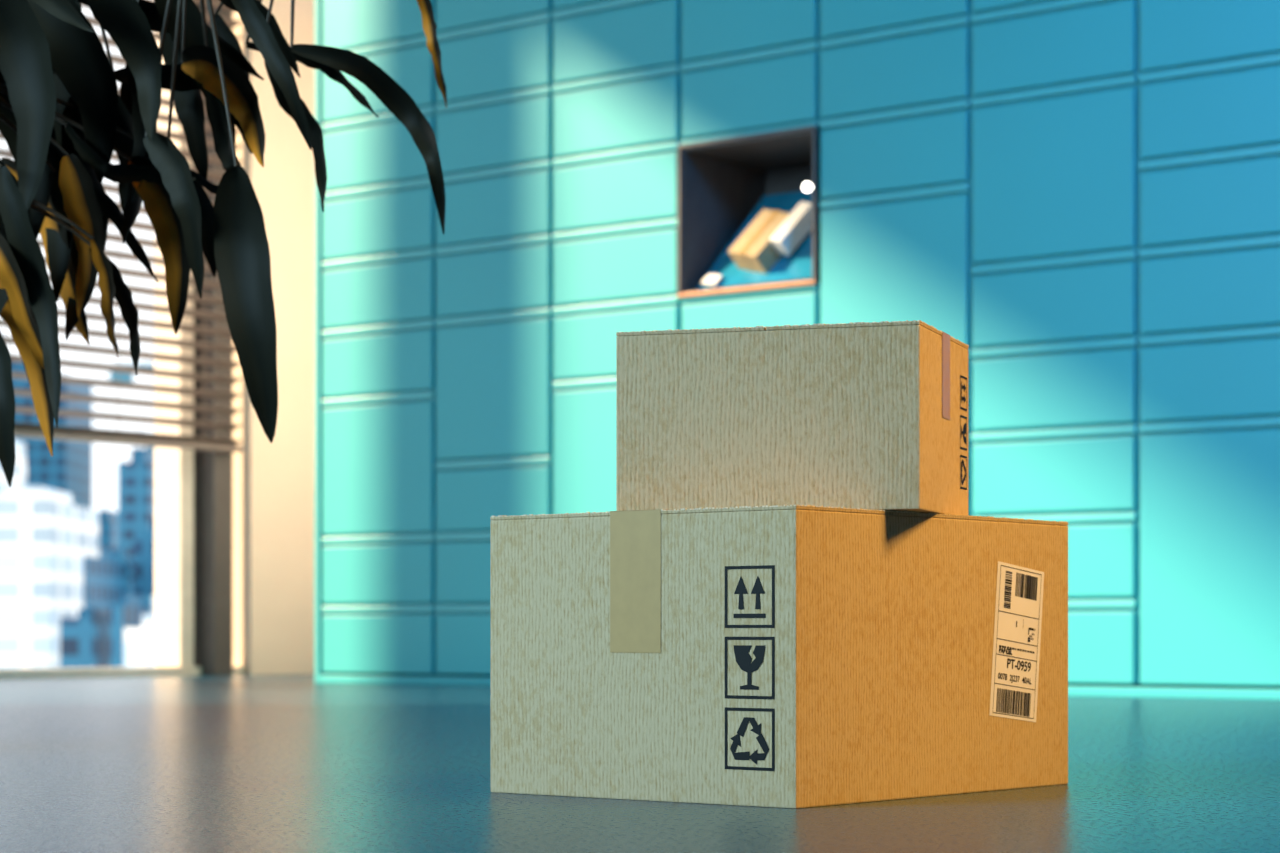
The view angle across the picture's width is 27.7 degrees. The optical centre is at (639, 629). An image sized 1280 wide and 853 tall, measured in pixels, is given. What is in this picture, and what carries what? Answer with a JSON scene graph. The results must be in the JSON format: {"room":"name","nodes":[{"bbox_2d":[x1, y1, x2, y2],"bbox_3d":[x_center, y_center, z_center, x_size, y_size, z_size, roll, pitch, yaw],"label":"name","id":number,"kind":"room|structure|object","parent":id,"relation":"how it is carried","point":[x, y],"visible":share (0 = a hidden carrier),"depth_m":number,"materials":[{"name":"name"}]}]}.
{"room":"parcel locker room","nodes":[
{"label":"parcel locker room","id":0,"kind":"room"},
{"bbox_2d":[233,0,314,674],"bbox_3d":[-5.715,-1.923,5.042,0.201,4.200,14.150,0,0,38],"label":"wall","id":1,"kind":"structure","parent":0,"point":[274,482],"depth_m":10.33,"materials":[{"name":"white paint"}]},
{"bbox_2d":[0,3,243,678],"bbox_3d":[-2.312,-1.698,9.344,0.230,3.750,2.320,0,0,38],"label":"frame","id":2,"kind":"object","parent":1,"relation":"attached to","point":[193,489],"visible":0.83,"depth_m":10.03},
{"bbox_2d":[0,0,243,452],"bbox_3d":[-1.957,-2.116,9.561,0.080,2.855,1.300,0,0,38],"label":"window blind","id":3,"kind":"object","parent":1,"relation":"attached to","point":[26,430],"visible":0.38,"depth_m":9.71,"materials":[{"name":"beige plastic"}]},
{"bbox_2d":[0,674,1279,852],"bbox_3d":[-1.678,0.277,1.835,10.510,0.200,14.500,0,0,38],"label":"floor","id":4,"kind":"structure","parent":0,"point":[280,763],"depth_m":2.81,"materials":[{"name":"concrete"}]},
{"bbox_2d":[0,0,446,486],"bbox_3d":[-0.951,-0.466,3.540,1.379,1.285,0.461,0,0,0],"label":"potted plant","id":5,"kind":"object","parent":4,"relation":"on","point":[63,114],"visible":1,"depth_m":3.51,"materials":[{"name":"green plant"}]},
{"bbox_2d":[490,505,1067,808],"bbox_3d":[0.164,0.026,2.901,0.411,0.301,0.532,0,0,39],"label":"cardboard box","id":6,"kind":"object","parent":4,"relation":"on","point":[786,656],"visible":1,"depth_m":2.71,"materials":[{"name":"brown cardboard"}]},
{"bbox_2d":[616,320,968,515],"bbox_3d":[0.172,-0.222,2.847,0.332,0.195,0.252,0,0,19],"label":"cardboard box","id":7,"kind":"object","parent":6,"relation":"on","point":[864,415],"visible":0.97,"depth_m":2.73,"materials":[{"name":"brown cardboard"}]},
{"bbox_2d":[315,0,1279,699],"bbox_3d":[1.302,-1.217,7.628,5.052,2.787,1.310,0,0,38],"label":"lockers","id":8,"kind":"object","parent":4,"relation":"on","point":[1083,196],"visible":0.78,"depth_m":7.45,"materials":[{"name":"metal"}]},
{"bbox_2d":[696,190,811,289],"bbox_3d":[0.413,-1.158,7.698,0.436,0.312,0.242,0,0,38],"label":"tray","id":9,"kind":"object","parent":8,"relation":"on","point":[779,229],"depth_m":7.68,"materials":[{"name":"blue"}]},
{"bbox_2d":[803,182,811,191],"bbox_3d":[0.485,-1.271,7.461,0.037,0.026,0.012,0,0,29],"label":"light","id":10,"kind":"object","parent":8,"relation":"attached to","point":[807,187],"depth_m":7.46,"materials":[{"name":"white"}]},
{"label":"outside","id":11,"kind":"structure","parent":0,"visible":0},
{"bbox_3d":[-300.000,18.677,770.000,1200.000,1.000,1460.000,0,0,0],"label":"ground","id":12,"kind":"structure","parent":11,"visible":0},
{"bbox_2d":[0,441,25,499],"bbox_3d":[-106.923,-9.724,415.000,10.769,55.802,30.000,0,0,0],"label":"office building","id":13,"kind":"structure","parent":12,"relation":"on","point":[20,448],"depth_m":424.12,"materials":[{"name":"white"}]},
{"bbox_2d":[0,331,91,508],"bbox_3d":[-151.900,-26.982,635.000,30.046,90.318,30.000,0,0,0],"label":"office building","id":14,"kind":"structure","parent":12,"relation":"on","point":[69,469],"depth_m":619.96,"materials":[{"name":"blue glass"}]},
{"bbox_2d":[0,466,98,668],"bbox_3d":[-79.327,-1.591,345.000,8.885,39.535,30.000,0,0,0],"label":"office building","id":15,"kind":"structure","parent":12,"relation":"on","point":[45,539],"depth_m":329.98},
{"bbox_2d":[60,595,109,667],"bbox_3d":[-64.846,7.025,315.000,4.154,22.304,30.000,0,0,0],"label":"office building","id":16,"kind":"structure","parent":12,"relation":"on","point":[84,639],"depth_m":300.01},
{"bbox_2d":[84,546,129,608],"bbox_3d":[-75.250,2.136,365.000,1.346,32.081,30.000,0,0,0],"label":"office building","id":17,"kind":"structure","parent":12,"relation":"on","point":[106,577],"depth_m":363.48,"materials":[{"name":"blue glass"}]},
{"bbox_2d":[98,497,117,548],"bbox_3d":[-145.385,-9.067,715.000,6.462,54.487,30.000,0,0,0],"label":"office building","id":18,"kind":"structure","parent":12,"relation":"on","point":[108,520],"depth_m":700.62,"materials":[{"name":"blue glass"}]},
{"bbox_2d":[125,549,133,594],"bbox_3d":[-92.000,1.763,475.000,7.077,32.827,30.000,0,0,0],"label":"office building","id":19,"kind":"structure","parent":12,"relation":"on","point":[131,562],"depth_m":460.04,"materials":[{"name":"blue glass"}]},
{"bbox_2d":[110,580,149,666],"bbox_3d":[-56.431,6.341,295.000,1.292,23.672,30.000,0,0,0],"label":"office building","id":20,"kind":"structure","parent":12,"relation":"on","point":[128,615],"depth_m":280.80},
{"bbox_2d":[110,363,153,382],"bbox_3d":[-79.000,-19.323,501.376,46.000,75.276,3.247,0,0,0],"label":"office building","id":21,"kind":"structure","parent":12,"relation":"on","point":[123,377],"depth_m":499.98,"materials":[{"name":"glass"}]},
{"bbox_2d":[118,429,153,560],"bbox_3d":[-101.200,-11.338,535.000,6.400,59.029,30.000,0,0,0],"label":"office building","id":22,"kind":"structure","parent":12,"relation":"on","point":[135,477],"depth_m":520.02,"materials":[{"name":"blue glass"}]},
{"bbox_2d":[124,596,154,666],"bbox_3d":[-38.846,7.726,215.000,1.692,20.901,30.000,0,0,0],"label":"office building","id":23,"kind":"structure","parent":12,"relation":"on","point":[138,642],"depth_m":200.00,"materials":[{"name":"white"}]},
{"bbox_2d":[134,518,153,596],"bbox_3d":[-70.592,-0.517,395.000,6.723,37.387,30.000,0,0,0],"label":"office building","id":24,"kind":"structure","parent":12,"relation":"on","point":[143,539],"depth_m":379.99,"materials":[{"name":"blue glass"}]},
{"bbox_2d":[150,596,151,613],"bbox_3d":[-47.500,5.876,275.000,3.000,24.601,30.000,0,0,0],"label":"office building","id":25,"kind":"structure","parent":12,"relation":"on","point":[150,596],"depth_m":260.02,"materials":[{"name":"white"}]}
]}

